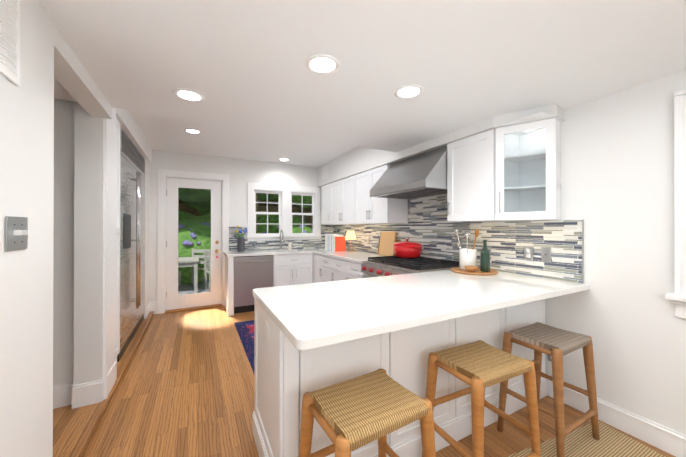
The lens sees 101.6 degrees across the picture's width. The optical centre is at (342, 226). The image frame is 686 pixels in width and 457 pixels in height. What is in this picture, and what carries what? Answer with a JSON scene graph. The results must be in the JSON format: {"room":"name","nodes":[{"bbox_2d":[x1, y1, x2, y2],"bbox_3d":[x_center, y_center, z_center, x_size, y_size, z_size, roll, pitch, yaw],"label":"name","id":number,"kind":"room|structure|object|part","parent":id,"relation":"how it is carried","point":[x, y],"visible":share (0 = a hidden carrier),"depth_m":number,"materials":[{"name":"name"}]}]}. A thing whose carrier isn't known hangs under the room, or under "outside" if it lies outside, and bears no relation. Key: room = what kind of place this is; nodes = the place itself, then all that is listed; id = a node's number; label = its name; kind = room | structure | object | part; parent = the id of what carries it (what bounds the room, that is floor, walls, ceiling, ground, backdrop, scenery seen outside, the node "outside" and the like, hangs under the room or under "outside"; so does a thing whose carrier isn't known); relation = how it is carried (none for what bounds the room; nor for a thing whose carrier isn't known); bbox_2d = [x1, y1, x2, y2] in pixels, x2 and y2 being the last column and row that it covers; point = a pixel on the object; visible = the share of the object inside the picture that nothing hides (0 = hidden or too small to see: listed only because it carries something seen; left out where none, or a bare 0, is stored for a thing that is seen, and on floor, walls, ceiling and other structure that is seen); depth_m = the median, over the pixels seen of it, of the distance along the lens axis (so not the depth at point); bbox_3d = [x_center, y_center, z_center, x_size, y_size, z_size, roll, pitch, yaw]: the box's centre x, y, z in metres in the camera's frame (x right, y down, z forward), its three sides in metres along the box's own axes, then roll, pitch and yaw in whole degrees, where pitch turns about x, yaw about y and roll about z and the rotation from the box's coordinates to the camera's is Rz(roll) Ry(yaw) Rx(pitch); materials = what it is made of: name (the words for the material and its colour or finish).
{"room":"kitchen","nodes":[
{"label":"kitchen","id":0,"kind":"room"},
{"bbox_2d":[0,0,53,456],"bbox_3d":[-0.322,0.182,-0.708,0.120,2.150,4.290,0,0,-28],"label":"wall","id":1,"kind":"structure","parent":0,"point":[26,275],"depth_m":1.04,"materials":[{"name":"white paint"}]},
{"bbox_2d":[0,0,19,85],"bbox_3d":[-1.082,-0.643,0.889,0.008,0.310,0.180,0,0,-28],"label":"air vent","id":2,"kind":"object","parent":1,"relation":"in","point":[10,40],"visible":1,"depth_m":0.92,"materials":[{"name":"white metal"}]},
{"bbox_2d":[5,216,28,250],"bbox_3d":[-1.118,0.022,0.970,0.022,0.115,0.125,0,0,-28],"label":"light switch","id":3,"kind":"object","parent":1,"relation":"attached to","point":[16,233],"visible":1,"depth_m":0.95,"materials":[{"name":"silver metal"}]},
{"bbox_2d":[53,99,73,408],"bbox_3d":[-3.023,0.039,1.499,2.440,2.450,0.135,0,0,-28],"label":"wall","id":4,"kind":"structure","parent":0,"point":[63,302],"depth_m":1.98,"materials":[{"name":"white paint"}]},
{"bbox_2d":[54,25,111,118],"bbox_3d":[-1.537,-0.841,1.617,0.120,0.090,0.950,0,0,-28],"label":"lintel","id":5,"kind":"object","parent":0,"point":[73,78],"visible":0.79,"depth_m":1.55,"materials":[{"name":"white paint"}]},
{"bbox_2d":[72,101,116,408],"bbox_3d":[-1.882,0.041,2.136,0.183,2.450,0.325,0,0,-28],"label":"wall","id":6,"kind":"structure","parent":0,"point":[95,371],"depth_m":2.02,"materials":[{"name":"white paint"}]},
{"bbox_2d":[53,311,153,456],"bbox_3d":[-2.280,1.313,0.284,2.634,0.114,7.870,0,0,-28],"label":"floor","id":7,"kind":"structure","parent":0,"point":[73,429],"depth_m":1.83,"materials":[{"name":"brown wood"}]},
{"bbox_2d":[116,118,119,360],"bbox_3d":[-2.308,0.148,2.301,0.688,2.238,0.360,0,0,-28],"label":"pantry cabinet","id":8,"kind":"object","parent":7,"relation":"on","point":[117,237],"visible":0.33,"depth_m":2.56,"materials":[{"name":"white paint"}]},
{"bbox_2d":[117,124,144,361],"bbox_3d":[-2.692,0.150,3.107,0.754,2.238,1.412,0,0,-28],"label":"refrigerator","id":9,"kind":"object","parent":7,"relation":"on","point":[132,234],"visible":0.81,"depth_m":3.07,"materials":[{"name":"silver metal"}]},
{"bbox_2d":[144,158,149,318],"bbox_3d":[-3.135,0.047,3.895,0.704,2.450,0.385,0,0,-28],"label":"wall","id":10,"kind":"structure","parent":0,"point":[147,302],"depth_m":4.00,"materials":[{"name":"white paint"}]},
{"bbox_2d":[149,149,320,313],"bbox_3d":[-1.946,0.015,4.820,3.870,2.620,0.150,0,0,-28],"label":"wall","id":11,"kind":"structure","parent":0,"point":[242,173],"depth_m":4.76,"materials":[{"name":"white paint"}]},
{"bbox_2d":[157,169,228,313],"bbox_3d":[-2.415,0.222,4.562,1.010,2.205,0.170,0,0,-28],"label":"door frame","id":12,"kind":"structure","parent":11,"relation":"attached to","point":[161,243],"depth_m":4.32,"materials":[{"name":"white paint"}]},
{"bbox_2d":[166,177,221,309],"bbox_3d":[-2.409,0.262,4.543,0.798,2.067,0.065,0,0,-28],"label":"patio door","id":13,"kind":"structure","parent":11,"relation":"in","point":[174,300],"depth_m":4.49,"materials":[{"name":"white paint"}]},
{"bbox_2d":[165,304,222,312],"bbox_3d":[-2.411,1.313,4.552,0.820,0.022,0.185,0,0,-28],"label":"trim","id":14,"kind":"structure","parent":11,"relation":"attached to","point":[193,308],"depth_m":4.47,"materials":[{"name":"brown wood"}]},
{"bbox_2d":[229,225,332,250],"bbox_3d":[-1.087,0.183,5.178,1.994,0.453,0.008,0,0,-28],"label":"tile backsplash","id":15,"kind":"structure","parent":11,"relation":"attached to","point":[275,244],"depth_m":5.12,"materials":[{"name":"tile"}]},
{"bbox_2d":[228,228,238,234],"bbox_3d":[-1.869,0.080,4.750,0.200,0.115,0.022,0,0,-28],"label":"light switch","id":16,"kind":"object","parent":15,"relation":"attached to","point":[231,231],"visible":0.77,"depth_m":4.75,"materials":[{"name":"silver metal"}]},
{"bbox_2d":[247,183,321,240],"bbox_3d":[-1.083,-0.266,5.244,1.400,1.015,0.200,0,0,-28],"label":"window","id":17,"kind":"structure","parent":11,"relation":"in","point":[286,191],"depth_m":5.18,"materials":[{"name":"white paint"}]},
{"bbox_3d":[-1.083,-0.249,5.264,1.160,0.800,0.075,0,0,-28],"label":"back window sashes","id":18,"kind":"part","parent":17,"relation":"part of","materials":[{"name":"white wood"}]},
{"bbox_2d":[130,111,358,166],"bbox_3d":[-1.306,-1.239,3.765,4.020,0.120,2.620,0,0,-28],"label":"ceiling","id":19,"kind":"structure","parent":0,"point":[163,133],"depth_m":3.95,"materials":[{"name":"white paint"}]},
{"bbox_2d":[116,108,151,162],"bbox_3d":[-2.714,-1.076,3.112,0.720,0.210,2.170,0,0,-28],"label":"soffit beam","id":20,"kind":"structure","parent":19,"relation":"attached to","point":[127,121],"depth_m":3.06,"materials":[{"name":"white paint"}]},
{"bbox_2d":[184,128,200,133],"bbox_3d":[-1.846,-1.174,3.437,0.190,0.009,0.190,0,0,-28],"label":"recessed light","id":21,"kind":"object","parent":19,"relation":"in","point":[191,131],"visible":0.98,"depth_m":3.43,"materials":[{"name":"white paint"}]},
{"bbox_2d":[317,104,563,186],"bbox_3d":[0.584,-0.986,3.785,0.350,0.385,4.035,0,0,-28],"label":"soffit beam","id":22,"kind":"structure","parent":19,"relation":"attached to","point":[356,161],"depth_m":3.26,"materials":[{"name":"white paint"}]},
{"bbox_2d":[322,166,327,179],"bbox_3d":[-0.331,-0.994,5.144,0.008,0.220,0.260,0,0,-28],"label":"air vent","id":23,"kind":"object","parent":22,"relation":"attached to","point":[324,172],"visible":0.96,"depth_m":5.14,"materials":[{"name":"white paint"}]},
{"bbox_2d":[38,0,685,151],"bbox_3d":[-0.291,-1.101,-0.202,5.900,0.420,5.350,0,0,-28],"label":"ceiling","id":24,"kind":"structure","parent":0,"point":[241,63],"depth_m":1.46,"materials":[{"name":"white paint"}]},
{"bbox_2d":[173,88,204,101],"bbox_3d":[-1.030,-0.879,1.877,0.190,0.009,0.190,0,0,-28],"label":"recessed light","id":25,"kind":"object","parent":24,"relation":"in","point":[189,95],"visible":1,"depth_m":1.87,"materials":[{"name":"white paint"}]},
{"bbox_2d":[305,54,339,74],"bbox_3d":[-0.111,-0.880,1.522,0.190,0.009,0.190,0,0,-28],"label":"recessed light","id":26,"kind":"object","parent":24,"relation":"in","point":[323,64],"visible":1,"depth_m":1.52,"materials":[{"name":"white paint"}]},
{"bbox_2d":[394,84,423,98],"bbox_3d":[0.429,-0.879,1.828,0.190,0.009,0.190,0,0,-28],"label":"recessed light","id":27,"kind":"object","parent":24,"relation":"in","point":[410,91],"visible":1,"depth_m":1.82,"materials":[{"name":"white paint"}]},
{"bbox_2d":[81,306,675,456],"bbox_3d":[0.283,1.345,1.625,3.180,0.060,7.870,0,0,-28],"label":"floor","id":28,"kind":"structure","parent":0,"point":[185,387],"depth_m":2.06,"materials":[{"name":"brown wood"}]},
{"bbox_2d":[234,320,253,372],"bbox_3d":[-0.635,1.315,3.120,0.860,0.008,2.070,0,0,-28],"label":"rug","id":29,"kind":"object","parent":28,"relation":"on","point":[245,330],"visible":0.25,"depth_m":3.35,"materials":[{"name":"blue fabric"}]},
{"bbox_2d":[234,255,272,313],"bbox_3d":[-1.493,0.888,4.565,0.594,0.871,0.596,0,0,-28],"label":"dishwasher","id":30,"kind":"object","parent":28,"relation":"on","point":[251,273],"visible":0.85,"depth_m":4.32,"materials":[{"name":"silver metal"}]},
{"bbox_2d":[273,261,312,286],"bbox_3d":[-0.954,0.990,4.905,0.669,0.670,0.608,0,0,-28],"label":"base cabinet","id":31,"kind":"object","parent":28,"relation":"on","point":[292,269],"depth_m":4.62,"materials":[{"name":"white paint"}]},
{"bbox_2d":[312,253,319,282],"bbox_3d":[-0.141,0.888,4.820,0.668,0.874,0.337,0,0,-28],"label":"base cabinet","id":32,"kind":"object","parent":28,"relation":"on","point":[316,257],"depth_m":4.68,"materials":[{"name":"white paint"}]},
{"bbox_2d":[223,248,310,256],"bbox_3d":[-1.263,0.430,4.734,1.360,0.040,0.607,0,0,-28],"label":"countertop","id":33,"kind":"structure","parent":32,"relation":"on","point":[307,250],"depth_m":4.55,"materials":[{"name":"white stone"}]},
{"bbox_2d":[235,226,246,251],"bbox_3d":[-1.673,0.191,4.585,0.194,0.433,0.142,0,0,-28],"label":"vase","id":34,"kind":"object","parent":33,"relation":"on","point":[240,244],"visible":1,"depth_m":4.55,"materials":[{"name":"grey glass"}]},
{"bbox_2d":[279,230,284,249],"bbox_3d":[-1.077,0.232,5.015,0.105,0.355,0.193,0,0,-28],"label":"gooseneck faucet","id":35,"kind":"object","parent":33,"relation":"on","point":[280,247],"visible":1,"depth_m":5.05,"materials":[{"name":"silver metal"}]},
{"bbox_2d":[320,255,331,281],"bbox_3d":[0.041,0.887,4.471,0.668,0.874,0.450,0,0,-28],"label":"base cabinet","id":36,"kind":"object","parent":28,"relation":"on","point":[326,268],"depth_m":4.35,"materials":[{"name":"white paint"}]},
{"bbox_2d":[332,257,346,280],"bbox_3d":[0.250,0.885,4.072,0.668,0.874,0.450,0,0,-28],"label":"base cabinet","id":37,"kind":"object","parent":28,"relation":"on","point":[337,264],"depth_m":3.98,"materials":[{"name":"white paint"}]},
{"bbox_2d":[344,261,362,279],"bbox_3d":[0.458,0.884,3.674,0.668,0.874,0.450,0,0,-28],"label":"base cabinet","id":38,"kind":"object","parent":28,"relation":"on","point":[352,270],"depth_m":3.61,"materials":[{"name":"white paint"}]},
{"bbox_2d":[311,248,383,263],"bbox_3d":[0.031,0.429,4.476,0.682,0.040,2.265,0,0,-28],"label":"countertop","id":39,"kind":"structure","parent":38,"relation":"on","point":[358,257],"depth_m":4.14,"materials":[{"name":"white stone"}]},
{"bbox_2d":[325,234,345,250],"bbox_3d":[-0.136,0.267,4.865,0.220,0.285,0.367,0,0,-28],"label":"cookbooks","id":40,"kind":"object","parent":39,"relation":"on","point":[335,242],"visible":0.98,"depth_m":4.74,"materials":[{"name":"white"}]},
{"bbox_2d":[345,231,355,251],"bbox_3d":[0.127,0.237,4.623,0.196,0.345,0.193,0,0,-28],"label":"lamp","id":41,"kind":"object","parent":39,"relation":"on","point":[350,235],"visible":1,"depth_m":4.56,"materials":[{"name":"yellow fabric"}]},
{"bbox_2d":[377,232,400,255],"bbox_3d":[0.638,0.235,3.925,0.093,0.340,0.530,0,0,-28],"label":"cutting boards","id":42,"kind":"object","parent":39,"relation":"on","point":[387,240],"visible":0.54,"depth_m":3.91,"materials":[{"name":"brown wood"}]},
{"bbox_2d":[299,369,435,456],"bbox_3d":[0.091,0.992,1.109,0.489,0.643,0.395,0,0,-28],"label":"stool","id":43,"kind":"object","parent":28,"relation":"on","point":[351,415],"visible":1,"depth_m":1.06,"materials":[{"name":"beige wicker"}]},
{"bbox_2d":[252,299,546,456],"bbox_3d":[0.516,0.879,1.989,2.128,0.874,0.655,0,0,-28],"label":"base cabinet","id":44,"kind":"object","parent":28,"relation":"on","point":[287,374],"visible":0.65,"depth_m":1.55,"materials":[{"name":"white paint"}]},
{"bbox_2d":[253,270,588,349],"bbox_3d":[0.570,0.420,1.886,2.128,0.040,0.940,0,0,-28],"label":"countertop","id":45,"kind":"structure","parent":44,"relation":"on","point":[308,316],"depth_m":1.54,"materials":[{"name":"white stone"}]},
{"bbox_2d":[451,267,497,274],"bbox_3d":[1.168,0.392,2.504,0.384,0.020,0.384,0,0,-28],"label":"wood tray","id":46,"kind":"object","parent":45,"relation":"on","point":[462,271],"visible":0.71,"depth_m":2.40,"materials":[{"name":"brown wood"}]},
{"bbox_2d":[452,229,478,269],"bbox_3d":[1.134,0.203,2.594,0.196,0.373,0.274,0,0,-28],"label":"utensil crock","id":47,"kind":"object","parent":46,"relation":"on","point":[467,256],"visible":0.94,"depth_m":2.54,"materials":[{"name":"white ceramic"}]},
{"bbox_2d":[465,265,477,271],"bbox_3d":[1.118,0.366,2.438,0.104,0.047,0.104,0,0,-28],"label":"bowl","id":48,"kind":"object","parent":46,"relation":"on","point":[468,268],"visible":1,"depth_m":2.40,"materials":[{"name":"brown wood"}]},
{"bbox_2d":[480,240,489,271],"bbox_3d":[1.243,0.250,2.447,0.078,0.278,0.078,0,0,-28],"label":"bottle","id":49,"kind":"object","parent":46,"relation":"on","point":[484,259],"visible":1,"depth_m":2.42,"materials":[{"name":"green glass"}]},
{"bbox_2d":[361,256,458,277],"bbox_3d":[0.712,0.837,3.031,0.758,0.965,0.915,0,0,-28],"label":"range","id":50,"kind":"object","parent":28,"relation":"on","point":[379,266],"visible":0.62,"depth_m":2.89,"materials":[{"name":"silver metal"}]},
{"bbox_2d":[393,238,421,257],"bbox_3d":[0.760,0.242,3.306,0.338,0.224,0.400,0,0,-28],"label":"pot","id":51,"kind":"object","parent":50,"relation":"on","point":[407,249],"visible":1,"depth_m":3.17,"materials":[{"name":"red metal"}]},
{"bbox_2d":[506,421,665,456],"bbox_3d":[1.768,1.306,0.306,1.040,0.008,3.000,0,0,-21],"label":"rug","id":52,"kind":"object","parent":28,"relation":"on","point":[583,442],"visible":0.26,"depth_m":1.67,"materials":[{"name":"beige wicker"}]},
{"bbox_2d":[422,340,540,456],"bbox_3d":[0.711,0.994,1.456,0.483,0.643,0.388,0,0,-28],"label":"stool","id":53,"kind":"object","parent":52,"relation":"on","point":[479,366],"visible":0.94,"depth_m":1.39,"materials":[{"name":"brown wood"}]},
{"bbox_2d":[497,322,599,456],"bbox_3d":[1.291,0.995,1.770,0.480,0.643,0.384,0,0,-28],"label":"stool","id":54,"kind":"object","parent":52,"relation":"on","point":[554,343],"visible":0.88,"depth_m":1.72,"materials":[{"name":"brown wood"}]},
{"bbox_2d":[351,70,685,434],"bbox_3d":[1.625,0.007,2.332,0.150,2.620,7.870,0,0,-28],"label":"wall","id":55,"kind":"structure","parent":0,"point":[617,172],"depth_m":1.79,"materials":[{"name":"white paint"}]},
{"bbox_2d":[321,185,328,224],"bbox_3d":[-0.174,-0.414,5.251,0.328,0.740,0.408,0,0,-28],"label":"upper cabinet","id":56,"kind":"object","parent":55,"relation":"attached to","point":[324,189],"depth_m":5.20,"materials":[{"name":"white paint"}]},
{"bbox_2d":[329,176,352,224],"bbox_3d":[0.120,-0.416,4.689,0.328,0.740,0.860,0,0,-28],"label":"upper cabinet","id":57,"kind":"object","parent":55,"relation":"attached to","point":[341,191],"depth_m":4.61,"materials":[{"name":"white paint"}]},
{"bbox_2d":[353,164,407,223],"bbox_3d":[0.511,-0.418,3.942,0.328,0.740,0.826,0,0,-28],"label":"upper cabinet","id":58,"kind":"object","parent":55,"relation":"attached to","point":[367,209],"depth_m":3.80,"materials":[{"name":"white paint"}]},
{"bbox_2d":[370,146,446,198],"bbox_3d":[0.796,-0.574,3.095,0.590,0.439,0.933,0,0,-28],"label":"range hood","id":59,"kind":"object","parent":55,"relation":"attached to","point":[422,175],"visible":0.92,"depth_m":2.86,"materials":[{"name":"silver metal"}]},
{"bbox_2d":[150,301,685,456],"bbox_3d":[0.227,1.219,1.512,3.085,0.190,7.720,0,0,-28],"label":"baseboard","id":60,"kind":"structure","parent":55,"relation":"attached to","point":[663,438],"depth_m":1.77,"materials":[{"name":"white paint"}]},
{"bbox_2d":[333,194,583,282],"bbox_3d":[0.757,0.014,3.815,0.009,0.784,4.114,0,0,-28],"label":"tile backsplash","id":61,"kind":"structure","parent":55,"relation":"attached to","point":[429,227],"depth_m":2.58,"materials":[{"name":"tile"}]},
{"bbox_2d":[524,246,532,260],"bbox_3d":[1.534,0.217,2.312,0.008,0.115,0.070,0,0,-28],"label":"outlet","id":62,"kind":"object","parent":61,"relation":"attached to","point":[528,252],"visible":1,"depth_m":2.31,"materials":[{"name":"silver metal"}]},
{"bbox_2d":[541,247,550,261],"bbox_3d":[1.594,0.216,2.197,0.008,0.115,0.070,0,0,-28],"label":"outlet","id":63,"kind":"object","parent":61,"relation":"attached to","point":[545,254],"visible":1,"depth_m":2.19,"materials":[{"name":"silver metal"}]},
{"bbox_2d":[447,129,503,221],"bbox_3d":[1.248,-0.423,2.534,0.328,0.740,0.472,0,0,-28],"label":"upper cabinet","id":64,"kind":"object","parent":55,"relation":"attached to","point":[471,178],"depth_m":2.43,"materials":[{"name":"white paint"}]},
{"bbox_2d":[494,112,565,220],"bbox_3d":[1.435,-0.426,2.163,0.342,0.745,0.348,0,0,-28],"label":"upper cabinet","id":65,"kind":"object","parent":55,"relation":"attached to","point":[528,168],"visible":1,"depth_m":2.20,"materials":[{"name":"white paint"}]},
{"bbox_2d":[665,89,685,318],"bbox_3d":[2.179,-0.129,1.206,0.215,1.285,1.020,0,0,-28],"label":"window","id":66,"kind":"structure","parent":55,"relation":"in","point":[678,298],"depth_m":1.58,"materials":[{"name":"white paint"}]},
{"label":"outside","id":67,"kind":"structure","parent":0,"visible":0},
{"bbox_2d":[178,281,208,294],"bbox_3d":[-4.127,1.501,9.813,18.000,0.080,10.730,0,0,-28],"label":"ground","id":68,"kind":"structure","parent":67,"point":[185,288],"depth_m":6.60,"materials":[{"name":"grey concrete"}]},
{"bbox_2d":[178,249,210,292],"bbox_3d":[-3.652,0.991,6.690,1.743,0.920,1.708,0,0,-28],"label":"patio furniture","id":69,"kind":"object","parent":68,"relation":"on","point":[193,261],"depth_m":6.44,"materials":[{"name":"white wood"}]},
{"bbox_2d":[178,188,311,232],"bbox_3d":[-3.873,-1.581,9.691,14.946,6.089,7.818,0,0,-28],"label":"tree","id":70,"kind":"object","parent":68,"relation":"on","point":[203,196],"depth_m":9.03,"materials":[{"name":"green plant"}]},
{"bbox_2d":[178,198,312,227],"bbox_3d":[-3.978,0.200,9.642,18.100,2.520,0.140,0,0,-28],"label":"fence","id":71,"kind":"object","parent":68,"relation":"on","point":[262,207],"depth_m":10.25,"materials":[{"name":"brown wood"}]},
{"bbox_2d":[178,210,312,283],"bbox_3d":[-3.189,0.603,9.102,11.819,2.528,3.735,0,0,-28],"label":"bush","id":72,"kind":"object","parent":68,"relation":"on","point":[189,220],"depth_m":7.30,"materials":[{"name":"green plant"}]},
{"bbox_2d":[178,222,312,245],"bbox_3d":[-3.453,0.445,7.650,9.877,1.158,1.198,0,0,-31],"label":"blooms","id":73,"kind":"object","parent":72,"relation":"attached to","point":[185,242],"depth_m":7.16,"materials":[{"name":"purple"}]}
]}

